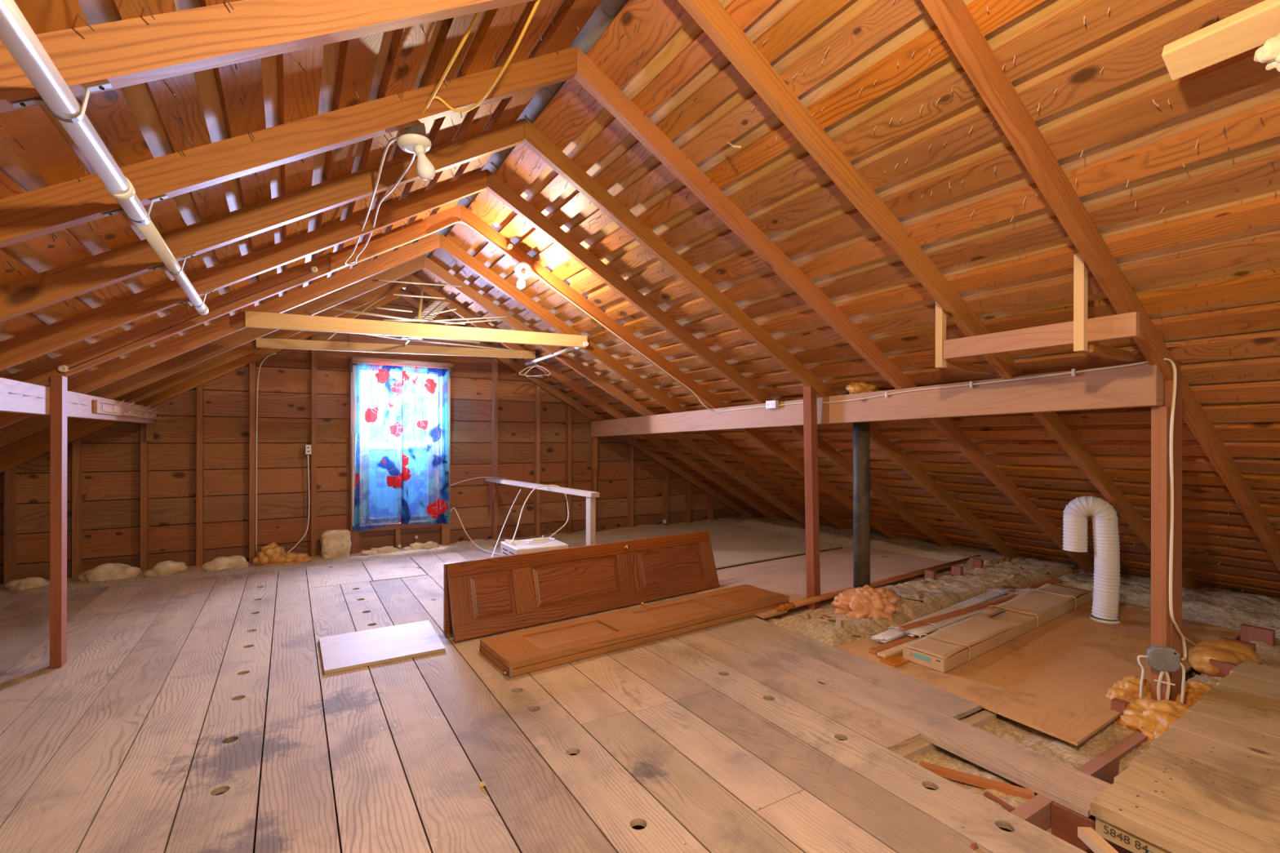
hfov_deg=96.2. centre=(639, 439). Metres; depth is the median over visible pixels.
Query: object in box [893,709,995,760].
joist
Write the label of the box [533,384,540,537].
stud
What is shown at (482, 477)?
cable
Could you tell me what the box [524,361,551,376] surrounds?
clothes hanger
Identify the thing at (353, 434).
lining
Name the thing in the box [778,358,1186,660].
cable
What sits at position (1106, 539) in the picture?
flexible duct
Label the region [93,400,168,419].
hook rack
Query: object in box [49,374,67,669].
wooden post
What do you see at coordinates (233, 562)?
insulation
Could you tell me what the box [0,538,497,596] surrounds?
insulation
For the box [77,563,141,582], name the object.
insulation
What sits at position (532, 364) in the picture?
clothes hanger
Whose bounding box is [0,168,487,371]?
rafter
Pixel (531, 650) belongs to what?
bifold door
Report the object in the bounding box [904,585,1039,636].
blind slats
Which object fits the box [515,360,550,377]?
clothes hanger
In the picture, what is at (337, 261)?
board
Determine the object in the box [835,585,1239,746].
plywood sheet
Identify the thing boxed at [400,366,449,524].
curtain
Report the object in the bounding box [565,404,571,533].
stud
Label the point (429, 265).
rafter
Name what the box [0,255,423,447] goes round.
rafter
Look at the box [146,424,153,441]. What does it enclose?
support block
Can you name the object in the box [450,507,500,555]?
power cord
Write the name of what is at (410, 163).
cable
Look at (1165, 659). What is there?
junction box
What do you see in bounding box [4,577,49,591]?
insulation
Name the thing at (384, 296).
cable
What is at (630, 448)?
stud
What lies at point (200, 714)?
floor
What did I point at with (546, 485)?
power cord
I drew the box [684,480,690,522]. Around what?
stud
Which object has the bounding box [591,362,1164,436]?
beam
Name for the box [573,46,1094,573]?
rafter
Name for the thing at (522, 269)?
ceiling light
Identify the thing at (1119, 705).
stub
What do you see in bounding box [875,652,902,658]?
trim
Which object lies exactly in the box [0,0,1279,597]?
ceiling
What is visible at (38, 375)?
rafter
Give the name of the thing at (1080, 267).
stick
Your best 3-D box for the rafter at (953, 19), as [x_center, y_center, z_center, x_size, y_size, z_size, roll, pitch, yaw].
[2.603,-0.181,2.740,5.204,2.985,0.044,0,0,-31]
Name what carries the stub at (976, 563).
on the insulation at (1214, 606)
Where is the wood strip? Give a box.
[919,760,1035,799]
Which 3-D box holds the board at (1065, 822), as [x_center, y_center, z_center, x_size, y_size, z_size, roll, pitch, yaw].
[1.468,1.285,1.819,0.015,0.115,0.285,0,0,-31]
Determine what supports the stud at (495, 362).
attached to the wall
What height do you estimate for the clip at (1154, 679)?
0.016 m
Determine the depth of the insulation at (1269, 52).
1.35 m
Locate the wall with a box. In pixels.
[0,297,741,583]
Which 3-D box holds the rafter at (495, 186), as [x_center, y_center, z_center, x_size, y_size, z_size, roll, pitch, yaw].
[1.256,-0.184,4.949,5.204,2.985,0.044,0,0,-31]
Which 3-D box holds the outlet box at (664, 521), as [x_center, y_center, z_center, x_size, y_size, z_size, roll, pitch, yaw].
[0.356,1.166,8.154,0.100,0.070,0.048,0,0,-31]
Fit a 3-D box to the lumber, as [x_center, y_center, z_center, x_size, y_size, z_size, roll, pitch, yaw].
[1.550,-1.009,1.331,0.096,0.075,0.502,0,0,-31]
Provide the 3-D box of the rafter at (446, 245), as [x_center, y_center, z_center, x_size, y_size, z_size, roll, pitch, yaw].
[0.574,-0.186,6.067,5.204,2.985,0.044,0,0,-31]
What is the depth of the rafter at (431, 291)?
6.89 m
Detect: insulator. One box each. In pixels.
[57,364,69,372]
[309,266,317,272]
[506,243,513,249]
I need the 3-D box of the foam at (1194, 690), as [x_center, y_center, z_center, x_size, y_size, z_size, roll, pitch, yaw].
[2.568,1.202,2.656,0.348,0.147,0.175,0,0,-31]
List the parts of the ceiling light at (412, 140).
porcelain plate, bulb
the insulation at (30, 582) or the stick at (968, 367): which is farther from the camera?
the insulation at (30, 582)
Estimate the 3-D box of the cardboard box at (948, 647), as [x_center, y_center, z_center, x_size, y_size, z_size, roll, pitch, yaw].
[2.381,1.155,3.724,2.258,0.094,0.311,0,0,-36]
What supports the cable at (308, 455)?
attached to the outlet box at (308, 447)
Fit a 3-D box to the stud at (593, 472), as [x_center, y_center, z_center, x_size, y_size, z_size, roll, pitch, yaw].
[-0.616,0.545,7.656,0.046,1.567,0.084,0,0,-31]
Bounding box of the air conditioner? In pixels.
[500,535,568,555]
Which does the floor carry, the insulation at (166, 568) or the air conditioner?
the air conditioner
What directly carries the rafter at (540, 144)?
attached to the ceiling
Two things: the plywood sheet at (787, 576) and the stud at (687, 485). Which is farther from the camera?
the stud at (687, 485)
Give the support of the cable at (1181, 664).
attached to the junction box at (1165, 659)
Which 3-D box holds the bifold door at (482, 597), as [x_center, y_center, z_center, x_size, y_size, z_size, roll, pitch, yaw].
[-0.282,0.976,4.084,2.145,0.440,0.216,0,0,-37]
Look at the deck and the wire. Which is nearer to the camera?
the deck
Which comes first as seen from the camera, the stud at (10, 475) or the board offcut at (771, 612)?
the board offcut at (771, 612)
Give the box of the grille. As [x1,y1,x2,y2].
[502,547,514,555]
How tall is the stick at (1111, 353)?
0.039 m
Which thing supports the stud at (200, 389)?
attached to the wall
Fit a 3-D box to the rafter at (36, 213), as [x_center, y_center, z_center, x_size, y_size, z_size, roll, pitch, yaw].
[-2.332,-0.189,1.227,4.794,2.992,0.044,0,0,-31]
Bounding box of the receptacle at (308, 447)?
[306,445,310,453]
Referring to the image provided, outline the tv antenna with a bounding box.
[333,280,516,351]
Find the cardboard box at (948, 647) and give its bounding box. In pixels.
[902,582,1092,672]
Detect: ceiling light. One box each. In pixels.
[396,122,435,180]
[514,261,531,279]
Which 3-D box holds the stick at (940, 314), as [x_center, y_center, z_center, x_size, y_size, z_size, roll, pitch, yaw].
[1.499,-0.543,2.864,0.035,0.372,0.035,0,0,-31]
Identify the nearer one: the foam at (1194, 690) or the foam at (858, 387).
the foam at (1194, 690)
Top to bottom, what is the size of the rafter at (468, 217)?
2.985 m
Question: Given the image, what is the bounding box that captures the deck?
[1089,661,1279,852]
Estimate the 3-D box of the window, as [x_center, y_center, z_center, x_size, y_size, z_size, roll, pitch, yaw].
[-2.669,0.219,6.463,1.070,2.190,0.215,0,0,-31]
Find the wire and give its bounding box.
[67,271,311,369]
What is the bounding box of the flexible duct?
[1062,495,1120,624]
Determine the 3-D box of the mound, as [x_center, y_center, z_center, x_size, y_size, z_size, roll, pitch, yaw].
[3.143,1.180,3.101,0.557,0.154,0.245,0,0,-31]
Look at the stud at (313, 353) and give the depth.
5.93 m
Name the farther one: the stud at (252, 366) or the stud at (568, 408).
the stud at (568, 408)
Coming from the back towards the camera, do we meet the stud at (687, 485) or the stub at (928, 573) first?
the stud at (687, 485)
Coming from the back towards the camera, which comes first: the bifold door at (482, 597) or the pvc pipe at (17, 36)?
the bifold door at (482, 597)
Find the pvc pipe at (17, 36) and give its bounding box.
[0,0,214,315]
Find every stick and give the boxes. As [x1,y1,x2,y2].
[935,301,946,368]
[942,360,992,374]
[1073,253,1088,351]
[1083,343,1134,361]
[1182,635,1196,645]
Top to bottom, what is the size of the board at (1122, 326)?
0.092 m
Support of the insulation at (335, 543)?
on the insulation at (193, 571)
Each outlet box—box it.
[305,444,311,454]
[661,518,668,524]
[765,400,778,408]
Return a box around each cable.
[255,352,275,551]
[286,454,309,553]
[327,296,386,340]
[344,137,398,265]
[355,153,415,263]
[356,221,513,262]
[422,11,481,114]
[432,0,540,112]
[449,476,505,485]
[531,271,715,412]
[716,405,765,412]
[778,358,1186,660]
[1137,655,1147,697]
[1156,671,1164,700]
[1164,671,1170,700]
[1180,662,1185,703]
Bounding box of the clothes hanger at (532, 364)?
[514,364,547,378]
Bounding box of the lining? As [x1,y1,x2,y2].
[351,433,355,526]
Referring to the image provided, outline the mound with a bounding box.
[1187,640,1261,675]
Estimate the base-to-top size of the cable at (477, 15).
0.156 m
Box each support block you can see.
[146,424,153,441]
[591,436,597,469]
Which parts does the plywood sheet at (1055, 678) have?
blind slats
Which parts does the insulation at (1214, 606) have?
wood strip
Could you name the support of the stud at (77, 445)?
attached to the wall
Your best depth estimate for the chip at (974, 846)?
1.69 m
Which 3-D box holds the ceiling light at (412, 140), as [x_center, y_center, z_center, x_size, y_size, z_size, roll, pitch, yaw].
[-0.859,-1.104,2.203,0.136,0.215,0.124,0,0,-31]
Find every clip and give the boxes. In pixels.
[969,381,973,387]
[1071,368,1075,376]
[1153,679,1175,685]
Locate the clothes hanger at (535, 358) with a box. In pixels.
[526,358,546,377]
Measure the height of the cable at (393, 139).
0.071 m
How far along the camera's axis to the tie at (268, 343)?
5.65 m
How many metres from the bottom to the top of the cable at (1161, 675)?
0.172 m
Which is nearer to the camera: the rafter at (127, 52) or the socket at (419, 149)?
the rafter at (127, 52)
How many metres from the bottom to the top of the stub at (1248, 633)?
0.185 m
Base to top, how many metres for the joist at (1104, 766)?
0.126 m
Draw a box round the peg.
[727,141,741,147]
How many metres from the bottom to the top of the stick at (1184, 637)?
0.012 m
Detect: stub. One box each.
[924,569,936,579]
[951,565,963,575]
[972,558,983,569]
[1111,697,1128,718]
[1208,658,1239,678]
[1219,636,1256,652]
[1240,623,1275,646]
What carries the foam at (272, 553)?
on the insulation at (193, 571)
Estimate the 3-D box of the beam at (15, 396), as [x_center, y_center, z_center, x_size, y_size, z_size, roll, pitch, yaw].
[-2.747,-0.194,2.430,0.079,0.175,6.610,0,0,-31]
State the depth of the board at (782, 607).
4.64 m
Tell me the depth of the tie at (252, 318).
4.50 m
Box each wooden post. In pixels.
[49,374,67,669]
[803,386,820,609]
[1151,356,1182,701]
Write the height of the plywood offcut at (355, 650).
0.018 m
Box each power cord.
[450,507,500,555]
[491,488,520,557]
[511,484,568,543]
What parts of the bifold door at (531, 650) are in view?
raised panel, knob, raised panel, raised panel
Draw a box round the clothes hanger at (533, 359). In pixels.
[519,359,549,377]
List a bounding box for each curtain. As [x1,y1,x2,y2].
[353,364,402,531]
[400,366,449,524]
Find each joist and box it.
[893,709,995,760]
[1004,730,1148,831]
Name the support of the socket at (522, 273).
attached to the ceiling light at (522, 269)
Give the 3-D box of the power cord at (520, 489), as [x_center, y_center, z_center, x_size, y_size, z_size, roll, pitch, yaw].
[-1.248,0.847,5.193,0.037,0.688,1.267,0,0,2]
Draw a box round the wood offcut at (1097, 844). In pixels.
[1077,826,1118,852]
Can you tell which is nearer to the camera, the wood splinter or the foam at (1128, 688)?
the wood splinter
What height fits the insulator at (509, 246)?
0.042 m
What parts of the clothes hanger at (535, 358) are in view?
frame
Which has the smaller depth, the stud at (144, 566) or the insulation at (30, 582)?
the insulation at (30, 582)
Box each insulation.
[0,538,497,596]
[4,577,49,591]
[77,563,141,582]
[144,560,187,577]
[201,555,248,571]
[320,528,351,558]
[360,546,399,555]
[402,541,440,550]
[485,515,1005,619]
[763,555,1279,834]
[1253,32,1279,71]
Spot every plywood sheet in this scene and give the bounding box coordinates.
[560,523,842,568]
[692,546,950,617]
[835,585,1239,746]
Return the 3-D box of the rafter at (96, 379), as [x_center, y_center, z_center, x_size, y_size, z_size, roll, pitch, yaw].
[-3.696,-0.192,3.465,4.794,2.992,0.044,0,0,-31]
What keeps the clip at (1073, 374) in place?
attached to the beam at (1141, 385)
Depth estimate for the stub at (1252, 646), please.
3.17 m
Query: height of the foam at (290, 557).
0.103 m
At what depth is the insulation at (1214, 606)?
3.87 m
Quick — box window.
[349,356,453,554]
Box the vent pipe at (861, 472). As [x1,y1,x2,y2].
[853,422,870,588]
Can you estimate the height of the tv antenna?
0.591 m
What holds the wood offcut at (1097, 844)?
on the floor
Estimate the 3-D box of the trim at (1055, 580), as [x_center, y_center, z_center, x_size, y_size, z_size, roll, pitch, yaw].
[3.133,1.167,4.558,0.800,0.020,0.050,0,0,-31]
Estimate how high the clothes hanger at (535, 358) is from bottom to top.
0.197 m
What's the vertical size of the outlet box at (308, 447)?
0.100 m
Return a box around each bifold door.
[443,530,719,641]
[476,584,789,677]
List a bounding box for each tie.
[244,311,586,347]
[256,337,535,359]
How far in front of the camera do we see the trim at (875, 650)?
3.31 m
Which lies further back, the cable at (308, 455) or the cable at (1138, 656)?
the cable at (308, 455)
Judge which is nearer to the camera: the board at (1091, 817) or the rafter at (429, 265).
the board at (1091, 817)
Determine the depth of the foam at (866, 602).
3.90 m
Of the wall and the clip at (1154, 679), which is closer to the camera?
the clip at (1154, 679)
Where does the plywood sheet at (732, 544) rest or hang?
on the floor
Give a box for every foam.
[252,542,286,565]
[267,551,311,564]
[831,584,902,621]
[845,381,879,394]
[1105,675,1151,700]
[1115,696,1192,741]
[1175,680,1213,705]
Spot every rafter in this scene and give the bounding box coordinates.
[0,0,534,113]
[0,45,577,248]
[0,118,524,322]
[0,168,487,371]
[0,233,439,428]
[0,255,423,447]
[0,274,411,461]
[0,288,400,473]
[3,204,461,386]
[400,288,752,516]
[411,273,778,519]
[423,255,805,524]
[439,233,852,529]
[460,204,901,538]
[485,168,953,546]
[522,118,1019,559]
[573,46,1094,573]
[677,0,1198,588]
[920,0,1279,571]
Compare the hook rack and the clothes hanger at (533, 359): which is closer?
the hook rack
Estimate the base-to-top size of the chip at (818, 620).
0.009 m
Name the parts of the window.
sill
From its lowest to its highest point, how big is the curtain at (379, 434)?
1.775 m
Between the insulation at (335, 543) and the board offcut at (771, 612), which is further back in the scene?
the insulation at (335, 543)
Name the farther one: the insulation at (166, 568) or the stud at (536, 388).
the stud at (536, 388)
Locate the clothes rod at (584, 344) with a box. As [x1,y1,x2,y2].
[524,341,588,364]
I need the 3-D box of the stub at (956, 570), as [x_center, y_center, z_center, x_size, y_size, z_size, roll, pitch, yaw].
[2.671,1.189,4.836,0.040,0.235,0.075,0,0,-31]
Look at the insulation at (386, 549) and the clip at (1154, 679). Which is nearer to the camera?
the clip at (1154, 679)
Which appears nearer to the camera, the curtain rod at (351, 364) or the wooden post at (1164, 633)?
the wooden post at (1164, 633)
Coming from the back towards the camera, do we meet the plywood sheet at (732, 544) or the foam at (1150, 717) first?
the plywood sheet at (732, 544)
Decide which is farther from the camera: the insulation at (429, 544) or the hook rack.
the insulation at (429, 544)
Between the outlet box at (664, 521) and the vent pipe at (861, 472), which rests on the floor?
the vent pipe at (861, 472)
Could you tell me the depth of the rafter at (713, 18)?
2.47 m
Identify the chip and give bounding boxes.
[479,781,485,787]
[811,619,826,622]
[969,843,978,850]
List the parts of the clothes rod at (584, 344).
rod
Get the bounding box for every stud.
[4,467,16,584]
[71,438,82,578]
[139,423,148,571]
[195,384,204,566]
[248,361,255,563]
[311,334,316,556]
[491,357,497,546]
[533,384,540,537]
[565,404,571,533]
[591,421,596,531]
[627,444,633,527]
[662,466,668,524]
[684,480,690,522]
[707,495,713,519]
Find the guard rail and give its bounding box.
[485,477,599,545]
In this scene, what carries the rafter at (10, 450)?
attached to the ceiling
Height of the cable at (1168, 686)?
0.172 m
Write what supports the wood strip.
on the insulation at (1214, 606)
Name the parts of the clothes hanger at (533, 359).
frame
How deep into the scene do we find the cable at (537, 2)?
1.98 m
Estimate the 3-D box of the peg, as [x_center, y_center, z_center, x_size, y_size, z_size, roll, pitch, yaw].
[0.397,-1.244,2.424,0.008,0.097,0.142,0,0,-12]
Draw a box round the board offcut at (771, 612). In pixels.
[755,607,787,618]
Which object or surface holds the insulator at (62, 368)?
attached to the wooden post at (59, 384)
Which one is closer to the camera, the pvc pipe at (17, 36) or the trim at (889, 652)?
the pvc pipe at (17, 36)
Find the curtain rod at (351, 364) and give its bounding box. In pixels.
[349,362,451,377]
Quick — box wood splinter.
[983,791,1015,812]
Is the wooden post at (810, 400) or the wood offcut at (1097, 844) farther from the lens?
the wooden post at (810, 400)
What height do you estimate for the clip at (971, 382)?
0.036 m
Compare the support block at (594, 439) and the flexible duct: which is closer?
the flexible duct
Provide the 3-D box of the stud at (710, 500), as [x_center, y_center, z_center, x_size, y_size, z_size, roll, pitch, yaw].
[1.065,1.093,8.681,0.046,0.478,0.084,0,0,-31]
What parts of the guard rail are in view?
rail, rail post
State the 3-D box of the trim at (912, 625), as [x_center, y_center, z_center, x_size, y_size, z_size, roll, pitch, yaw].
[2.156,1.141,3.817,1.400,0.024,0.036,0,0,-32]
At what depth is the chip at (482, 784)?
1.98 m
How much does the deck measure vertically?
0.106 m
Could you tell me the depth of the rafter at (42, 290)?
2.36 m
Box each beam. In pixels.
[0,377,154,423]
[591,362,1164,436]
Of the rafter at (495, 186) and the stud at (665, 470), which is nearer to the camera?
the rafter at (495, 186)
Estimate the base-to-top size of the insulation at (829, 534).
0.142 m
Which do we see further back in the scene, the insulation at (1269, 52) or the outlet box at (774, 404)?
the outlet box at (774, 404)
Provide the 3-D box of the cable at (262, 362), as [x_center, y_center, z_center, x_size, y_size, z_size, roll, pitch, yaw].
[-3.713,0.124,5.704,0.169,1.975,0.018,0,0,-31]
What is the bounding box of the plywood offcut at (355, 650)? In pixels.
[319,620,445,674]
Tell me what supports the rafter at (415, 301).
attached to the ceiling
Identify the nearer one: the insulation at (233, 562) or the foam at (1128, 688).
the foam at (1128, 688)
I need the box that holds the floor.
[0,545,1111,852]
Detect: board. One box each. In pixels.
[330,220,426,271]
[775,555,980,611]
[943,311,1139,359]
[1051,801,1133,852]
[1083,815,1095,821]
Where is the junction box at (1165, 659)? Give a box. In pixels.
[1146,645,1180,672]
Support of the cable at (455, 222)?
attached to the rafter at (38, 375)
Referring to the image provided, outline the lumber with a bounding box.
[1161,0,1279,80]
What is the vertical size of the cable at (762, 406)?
0.032 m
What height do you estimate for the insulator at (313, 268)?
0.045 m
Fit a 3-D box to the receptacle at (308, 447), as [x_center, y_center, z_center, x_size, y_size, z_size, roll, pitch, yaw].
[-3.386,0.107,5.867,0.035,0.080,0.008,0,0,-31]
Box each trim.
[868,628,940,654]
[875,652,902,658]
[876,635,925,657]
[880,654,909,666]
[898,594,1017,631]
[1006,577,1062,594]
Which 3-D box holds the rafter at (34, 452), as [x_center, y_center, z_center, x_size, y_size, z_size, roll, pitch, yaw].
[-4.716,-0.194,5.138,4.794,2.992,0.044,0,0,-31]
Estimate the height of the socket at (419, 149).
0.039 m
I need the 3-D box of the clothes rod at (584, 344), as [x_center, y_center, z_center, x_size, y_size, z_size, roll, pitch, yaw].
[-0.899,-0.893,5.974,0.052,0.081,1.580,0,0,-31]
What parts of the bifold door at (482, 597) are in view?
raised panel, raised panel, raised panel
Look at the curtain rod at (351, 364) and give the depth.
6.08 m
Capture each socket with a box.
[413,144,425,155]
[520,270,525,277]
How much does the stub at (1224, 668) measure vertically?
0.170 m
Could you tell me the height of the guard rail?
0.734 m
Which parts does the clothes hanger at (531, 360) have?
frame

